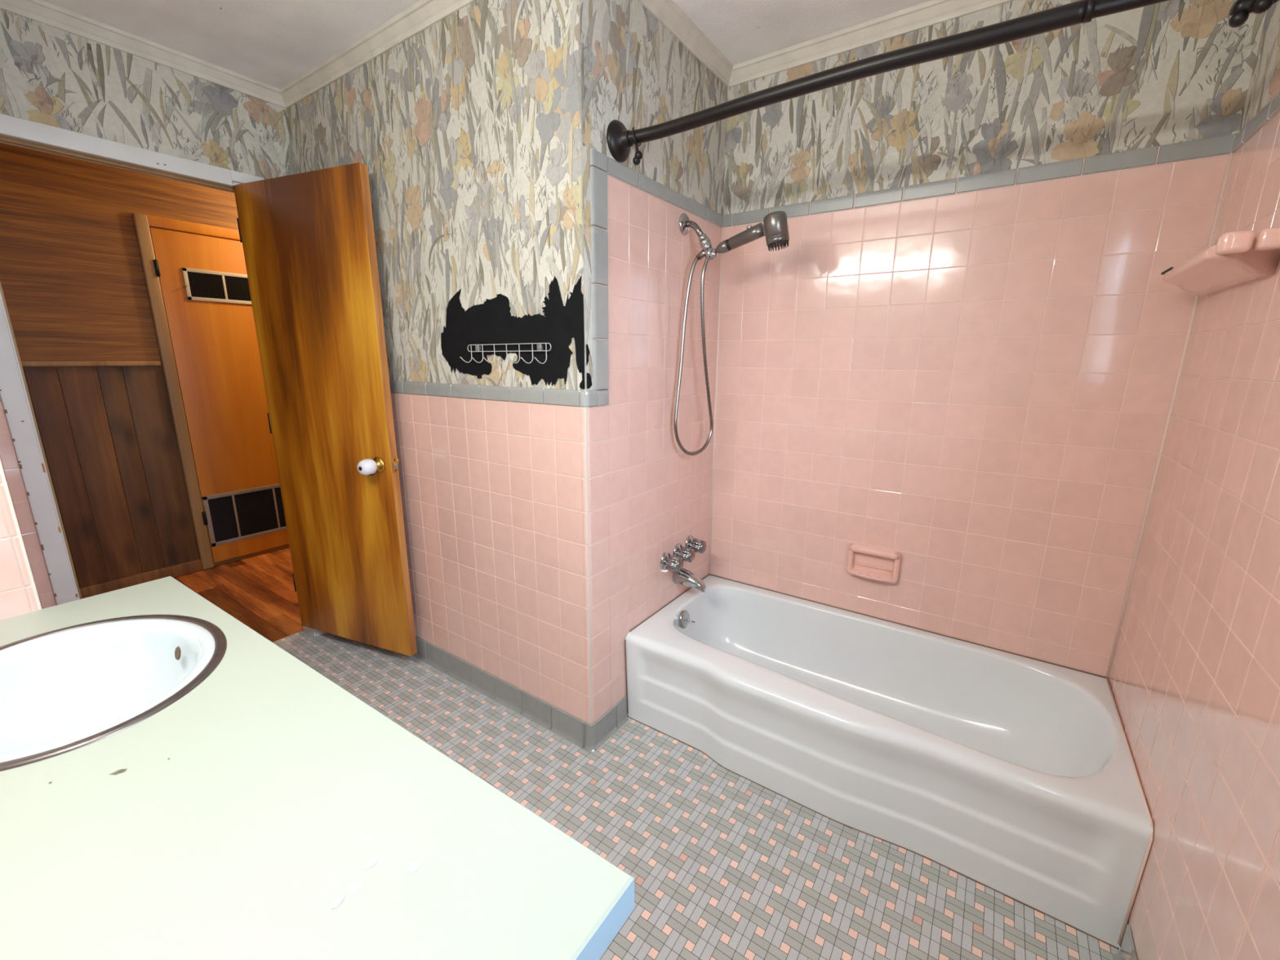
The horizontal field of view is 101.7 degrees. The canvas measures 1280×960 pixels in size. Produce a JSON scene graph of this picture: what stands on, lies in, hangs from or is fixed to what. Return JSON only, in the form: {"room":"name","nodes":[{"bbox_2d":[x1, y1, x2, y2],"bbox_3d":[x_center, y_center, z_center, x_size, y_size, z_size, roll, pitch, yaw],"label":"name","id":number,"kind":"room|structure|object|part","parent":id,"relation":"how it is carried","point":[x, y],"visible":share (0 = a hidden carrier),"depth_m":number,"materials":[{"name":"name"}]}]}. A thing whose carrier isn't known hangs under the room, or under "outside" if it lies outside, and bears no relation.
{"room":"bathroom","nodes":[
{"label":"bathroom","id":0,"kind":"room"},
{"bbox_2d":[0,455,42,620],"bbox_3d":[-1.772,-0.137,1.154,0.992,2.385,0.347,9,16,33],"label":"wall","id":1,"kind":"structure","parent":0,"point":[19,593],"depth_m":1.06,"materials":[{"name":"pink tile"}]},
{"bbox_2d":[0,142,289,588],"bbox_3d":[-2.946,-0.588,2.932,0.128,2.440,3.800,9,16,33],"label":"wall","id":2,"kind":"structure","parent":0,"point":[73,281],"depth_m":2.83,"materials":[{"name":"brown wood"}]},
{"bbox_2d":[21,361,160,366],"bbox_3d":[-3.377,-0.485,2.192,0.020,0.026,2.085,9,16,33],"label":"trim","id":3,"kind":"structure","parent":2,"relation":"attached to","point":[24,363],"depth_m":2.79,"materials":[{"name":"beige wood"}]},
{"bbox_2d":[79,559,203,598],"bbox_3d":[-3.379,0.730,2.476,0.014,0.075,2.092,9,16,33],"label":"baseboard","id":4,"kind":"structure","parent":2,"relation":"attached to","point":[195,566],"depth_m":3.08,"materials":[{"name":"brown wood"}]},
{"bbox_2d":[132,213,239,569],"bbox_3d":[-2.547,-0.521,3.422,0.024,2.092,0.836,9,16,33],"label":"trim","id":5,"kind":"structure","parent":2,"relation":"attached to","point":[142,223],"depth_m":3.07,"materials":[{"name":"brown wood"}]},
{"bbox_2d":[149,227,288,562],"bbox_3d":[-2.546,-0.501,3.415,0.038,2.000,0.723,9,16,33],"label":"door","id":6,"kind":"structure","parent":2,"relation":"in","point":[204,283],"depth_m":3.28,"materials":[{"name":"orange wood"}]},
{"bbox_2d":[182,267,251,304],"bbox_3d":[-2.560,-1.187,3.213,0.023,0.180,0.411,9,16,33],"label":"vent","id":7,"kind":"object","parent":6,"relation":"attached to","point":[200,286],"depth_m":3.18,"materials":[{"name":"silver metal"}]},
{"bbox_2d":[202,483,286,546],"bbox_3d":[-2.585,0.215,3.530,0.008,0.333,0.565,9,16,33],"label":"vent","id":8,"kind":"object","parent":6,"relation":"attached to","point":[242,514],"depth_m":3.46,"materials":[{"name":"black metal"}]},
{"bbox_2d":[0,8,315,635],"bbox_3d":[-1.960,-0.299,1.842,0.122,2.385,1.540,9,16,33],"label":"wall","id":9,"kind":"structure","parent":0,"point":[50,75],"depth_m":1.77,"materials":[{"name":"multicoloured paper"}]},
{"bbox_2d":[0,0,286,108],"bbox_3d":[-1.757,-1.467,1.721,0.036,0.050,1.075,9,16,33],"label":"trim","id":10,"kind":"structure","parent":9,"relation":"attached to","point":[40,11],"depth_m":1.78,"materials":[{"name":"beige paint"}]},
{"bbox_2d":[0,113,325,636],"bbox_3d":[-1.829,-0.171,2.054,0.137,2.040,0.838,9,16,33],"label":"trim","id":11,"kind":"structure","parent":9,"relation":"attached to","point":[15,396],"depth_m":1.74,"materials":[{"name":"white paint"}]},
{"bbox_2d":[233,162,417,656],"bbox_3d":[-1.301,-0.202,2.152,0.706,1.916,0.166,6,14,22],"label":"door","id":12,"kind":"structure","parent":9,"relation":"in","point":[308,240],"depth_m":2.11,"materials":[{"name":"brown wood"}]},
{"bbox_3d":[-1.063,-0.050,2.030,0.065,0.065,0.062,6,14,22],"label":"knob","id":13,"kind":"part","parent":12,"relation":"part of","materials":[{"name":"white ceramic"}]},
{"bbox_3d":[-0.974,-0.059,2.071,0.003,0.060,0.022,6,14,22],"label":"latch plate","id":14,"kind":"part","parent":12,"relation":"part of","materials":[{"name":"gold metal"}]},
{"bbox_2d":[286,0,605,725],"bbox_3d":[-0.837,-0.344,2.065,1.715,2.385,0.113,9,16,33],"label":"wall","id":15,"kind":"structure","parent":0,"point":[467,131],"depth_m":1.76,"materials":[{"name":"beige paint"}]},
{"bbox_2d":[279,0,475,108],"bbox_3d":[-0.806,-1.456,1.699,1.631,0.050,0.036,9,16,33],"label":"trim","id":16,"kind":"structure","parent":15,"relation":"attached to","point":[422,15],"depth_m":1.76,"materials":[{"name":"beige paint"}]},
{"bbox_2d":[413,635,585,748],"bbox_3d":[-0.840,0.787,2.249,1.569,0.099,0.015,9,16,33],"label":"baseboard","id":17,"kind":"structure","parent":15,"relation":"attached to","point":[560,722],"depth_m":2.04,"materials":[{"name":"grey tile"}]},
{"bbox_2d":[389,380,608,407],"bbox_3d":[-0.787,-0.355,2.022,1.601,0.050,0.110,9,16,33],"label":"trim","id":18,"kind":"structure","parent":15,"relation":"attached to","point":[569,397],"depth_m":1.72,"materials":[{"name":"grey tile"}]},
{"bbox_2d":[459,342,551,364],"bbox_3d":[-0.435,-0.405,1.666,0.392,0.062,0.052,9,16,33],"label":"hook rack","id":19,"kind":"object","parent":15,"relation":"attached to","point":[540,348],"visible":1,"depth_m":1.66,"materials":[{"name":"white metal"}]},
{"bbox_3d":[-0.428,-0.425,1.673,0.392,0.027,0.003,9,16,33],"label":"rail","id":20,"kind":"part","parent":19,"relation":"part of","materials":[{"name":"white metal"}]},
{"bbox_2d":[606,0,1169,162],"bbox_3d":[0.527,-0.887,1.134,1.415,0.106,0.106,9,16,32],"label":"shower rod","id":21,"kind":"object","parent":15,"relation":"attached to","point":[620,140],"visible":0.99,"depth_m":1.10,"materials":[{"name":"brown metal"}]},
{"bbox_2d":[631,126,642,165],"bbox_3d":[-0.006,-0.947,1.479,0.030,0.089,0.051,1,13,3],"label":"curtain ring","id":22,"kind":"object","parent":21,"relation":"hanging from","point":[638,154],"visible":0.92,"depth_m":1.47,"materials":[{"name":"brown metal"}]},
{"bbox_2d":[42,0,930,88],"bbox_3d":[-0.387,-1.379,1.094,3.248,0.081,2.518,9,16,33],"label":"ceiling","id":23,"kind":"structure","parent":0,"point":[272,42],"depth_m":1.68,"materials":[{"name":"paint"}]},
{"bbox_2d":[173,546,1119,959],"bbox_3d":[-1.103,0.926,1.994,4.563,0.060,3.824,9,16,33],"label":"floor","id":24,"kind":"structure","parent":0,"point":[723,865],"depth_m":1.48,"materials":[{"name":"grey tile"}]},
{"bbox_2d":[624,573,1153,949],"bbox_3d":[0.707,0.768,1.803,1.410,0.359,0.684,9,16,33],"label":"bathtub","id":25,"kind":"object","parent":24,"relation":"on","point":[1015,775],"visible":0.98,"depth_m":1.60,"materials":[{"name":"ceramic"}]},
{"bbox_3d":[0.178,0.559,2.095,0.025,0.072,0.072,9,16,33],"label":"overflow plate","id":26,"kind":"part","parent":25,"relation":"part of","materials":[{"name":"silver metal"}]},
{"bbox_3d":[-0.749,0.789,0.789,1.333,0.762,0.576,9,16,33],"label":"vanity cabinet","id":27,"kind":"object","parent":24,"relation":"on","visible":0},
{"bbox_2d":[0,576,634,959],"bbox_3d":[-0.736,0.396,0.693,1.370,0.044,0.583,9,16,33],"label":"countertop","id":28,"kind":"structure","parent":27,"relation":"on","point":[268,811],"depth_m":0.58,"materials":[{"name":"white laminate"}]},
{"bbox_2d":[0,614,226,771],"bbox_3d":[-0.956,0.403,0.886,0.486,0.154,0.414,9,16,33],"label":"sink","id":29,"kind":"object","parent":28,"relation":"in","point":[67,689],"visible":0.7,"depth_m":0.99,"materials":[{"name":"ceramic"}]},
{"bbox_2d":[579,0,727,716],"bbox_3d":[0.039,-0.305,1.925,0.113,2.385,0.856,9,16,33],"label":"wall","id":30,"kind":"structure","parent":0,"point":[635,72],"depth_m":1.79,"materials":[{"name":"pink tile"}]},
{"bbox_2d":[580,404,610,724],"bbox_3d":[-0.142,0.343,1.730,0.023,1.169,0.108,9,16,33],"label":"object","id":31,"kind":"structure","parent":30,"relation":"attached to","point":[597,416],"depth_m":1.70,"materials":[{"name":"tile"}]},
{"bbox_2d":[590,147,608,390],"bbox_3d":[-0.115,-0.593,1.519,0.008,0.652,0.072,9,16,33],"label":"trim","id":32,"kind":"structure","parent":30,"relation":"attached to","point":[598,161],"depth_m":1.51,"materials":[{"name":"grey tile"}]},
{"bbox_2d":[583,695,628,751],"bbox_3d":[-0.119,0.876,1.886,0.040,0.099,0.216,9,16,33],"label":"baseboard","id":33,"kind":"structure","parent":30,"relation":"attached to","point":[597,734],"depth_m":1.86,"materials":[{"name":"grey tile"}]},
{"bbox_2d":[606,156,723,227],"bbox_3d":[0.119,-0.964,1.782,0.006,0.047,0.751,9,16,33],"label":"trim","id":34,"kind":"structure","parent":30,"relation":"attached to","point":[616,170],"depth_m":1.70,"materials":[{"name":"grey tile"}]},
{"bbox_2d":[660,551,683,571],"bbox_3d":[0.130,0.324,2.045,0.075,0.072,0.072,9,16,33],"label":"tap","id":35,"kind":"object","parent":30,"relation":"attached to","point":[669,562],"visible":1,"depth_m":2.03,"materials":[{"name":"silver metal"}]},
{"bbox_3d":[0.136,0.326,2.041,0.062,0.060,0.060,9,16,33],"label":"knob","id":36,"kind":"part","parent":35,"relation":"part of","materials":[{"name":"silver metal"}]},
{"bbox_2d":[672,543,695,562],"bbox_3d":[0.183,0.300,2.119,0.075,0.072,0.072,9,16,33],"label":"tap","id":37,"kind":"object","parent":30,"relation":"attached to","point":[687,554],"visible":0.84,"depth_m":2.10,"materials":[{"name":"silver metal"}]},
{"bbox_3d":[0.189,0.302,2.115,0.062,0.060,0.060,9,16,33],"label":"knob","id":38,"kind":"part","parent":37,"relation":"part of","materials":[{"name":"silver metal"}]},
{"bbox_2d":[637,0,733,88],"bbox_3d":[0.095,-1.429,1.605,0.036,0.050,0.894,9,16,33],"label":"trim","id":39,"kind":"structure","parent":30,"relation":"attached to","point":[667,12],"depth_m":1.70,"materials":[{"name":"beige paint"}]},
{"bbox_2d":[672,567,706,592],"bbox_3d":[0.205,0.404,2.123,0.133,0.081,0.066,9,16,33],"label":"tub spout","id":40,"kind":"object","parent":30,"relation":"attached to","point":[686,577],"visible":0.94,"depth_m":2.10,"materials":[{"name":"silver metal"}]},
{"bbox_2d":[684,535,706,553],"bbox_3d":[0.240,0.275,2.196,0.075,0.072,0.072,9,16,33],"label":"tap","id":41,"kind":"object","parent":30,"relation":"attached to","point":[699,545],"visible":0.88,"depth_m":2.18,"materials":[{"name":"silver metal"}]},
{"bbox_3d":[0.245,0.277,2.193,0.062,0.060,0.060,9,16,33],"label":"knob","id":42,"kind":"part","parent":41,"relation":"part of","materials":[{"name":"silver metal"}]},
{"bbox_2d":[679,213,718,260],"bbox_3d":[0.213,-0.854,1.826,0.136,0.165,0.072,9,16,33],"label":"shower fixture","id":43,"kind":"object","parent":30,"relation":"attached to","point":[685,223],"visible":0.98,"depth_m":1.82,"materials":[{"name":"silver metal"}]},
{"bbox_2d":[673,257,713,455],"bbox_3d":[0.217,-0.441,1.916,0.206,0.715,0.071,-9,16,-35],"label":"shower hose","id":44,"kind":"object","parent":43,"relation":"hanging from","point":[702,310],"visible":1,"depth_m":1.90,"materials":[{"name":"silver metal"}]},
{"bbox_2d":[715,210,789,253],"bbox_3d":[0.369,-0.811,1.726,0.256,0.114,0.073,9,16,33],"label":"shower","id":45,"kind":"object","parent":43,"relation":"attached to","point":[775,229],"visible":1,"depth_m":1.68,"materials":[{"name":"grey metal"}]},
{"bbox_3d":[0.335,-0.810,1.750,0.173,0.081,0.043,9,16,33],"label":"handle","id":46,"kind":"part","parent":45,"relation":"part of","materials":[{"name":"grey plastic"}]},
{"bbox_2d":[710,0,1266,677],"bbox_3d":[0.941,-0.293,1.898,1.653,2.385,0.122,9,16,33],"label":"wall","id":47,"kind":"structure","parent":0,"point":[976,388],"depth_m":1.69,"materials":[{"name":"pink tile"}]},
{"bbox_2d":[728,0,1013,87],"bbox_3d":[0.905,-1.415,1.570,1.413,0.050,0.036,9,16,33],"label":"trim","id":48,"kind":"structure","parent":47,"relation":"attached to","point":[931,12],"depth_m":1.70,"materials":[{"name":"beige paint"}]},
{"bbox_2d":[846,542,902,583],"bbox_3d":[0.879,0.319,1.972,0.184,0.126,0.058,9,16,33],"label":"soap dish","id":49,"kind":"object","parent":47,"relation":"attached to","point":[868,562],"visible":1,"depth_m":1.98,"materials":[{"name":"pink ceramic"}]},
{"bbox_2d":[848,569,893,582],"bbox_3d":[0.879,0.364,1.983,0.172,0.025,0.058,9,16,33],"label":"tray","id":50,"kind":"object","parent":49,"relation":"on","point":[884,575],"depth_m":1.97,"materials":[{"name":"pink ceramic"}]},
{"bbox_2d":[848,543,899,559],"bbox_3d":[0.878,0.270,1.959,0.178,0.026,0.031,9,16,33],"label":"hood","id":51,"kind":"object","parent":49,"relation":"attached to","point":[860,548],"depth_m":1.96,"materials":[{"name":"ceramic"}]},
{"bbox_2d":[708,135,1235,677],"bbox_3d":[0.906,-0.213,1.864,1.416,1.523,0.009,9,16,33],"label":"trim","id":52,"kind":"structure","parent":47,"relation":"attached to","point":[1230,156],"depth_m":1.52,"materials":[{"name":"pink tile"}]},
{"bbox_2d":[723,133,1236,227],"bbox_3d":[0.910,-0.938,1.694,1.411,0.047,0.006,9,16,33],"label":"trim","id":53,"kind":"structure","parent":47,"relation":"attached to","point":[1220,145],"depth_m":1.56,"materials":[{"name":"grey tile"}]},
{"bbox_2d":[1107,0,1279,959],"bbox_3d":[0.894,0.030,0.514,0.122,2.385,2.518,9,16,33],"label":"wall","id":54,"kind":"structure","parent":0,"point":[1193,678],"depth_m":1.03,"materials":[{"name":"pink tile"}]},
{"bbox_2d":[1112,924,1137,959],"bbox_3d":[0.642,1.195,0.543,0.015,0.099,1.610,9,16,33],"label":"baseboard","id":55,"kind":"structure","parent":54,"relation":"attached to","point":[1127,951],"depth_m":1.16,"materials":[{"name":"beige tile"}]},
{"bbox_2d":[1160,226,1279,296],"bbox_3d":[1.255,-0.463,1.142,0.108,0.072,0.513,9,16,33],"label":"shelf","id":56,"kind":"object","parent":54,"relation":"attached to","point":[1237,258],"visible":1,"depth_m":1.00,"materials":[{"name":"pink ceramic"}]},
{"bbox_2d":[1231,91,1279,152],"bbox_3d":[1.147,-0.415,0.898,0.006,0.701,1.207,9,16,33],"label":"trim","id":57,"kind":"structure","parent":54,"relation":"attached to","point":[1272,108],"depth_m":1.18,"materials":[{"name":"grey tile"}]},
{"bbox_2d":[1228,0,1279,27],"bbox_3d":[1.008,-0.791,0.836,0.074,0.089,0.051,9,16,33],"label":"curtain ring","id":58,"kind":"object","parent":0,"point":[1239,12],"visible":1,"depth_m":0.85,"materials":[{"name":"brown metal"}]}
]}

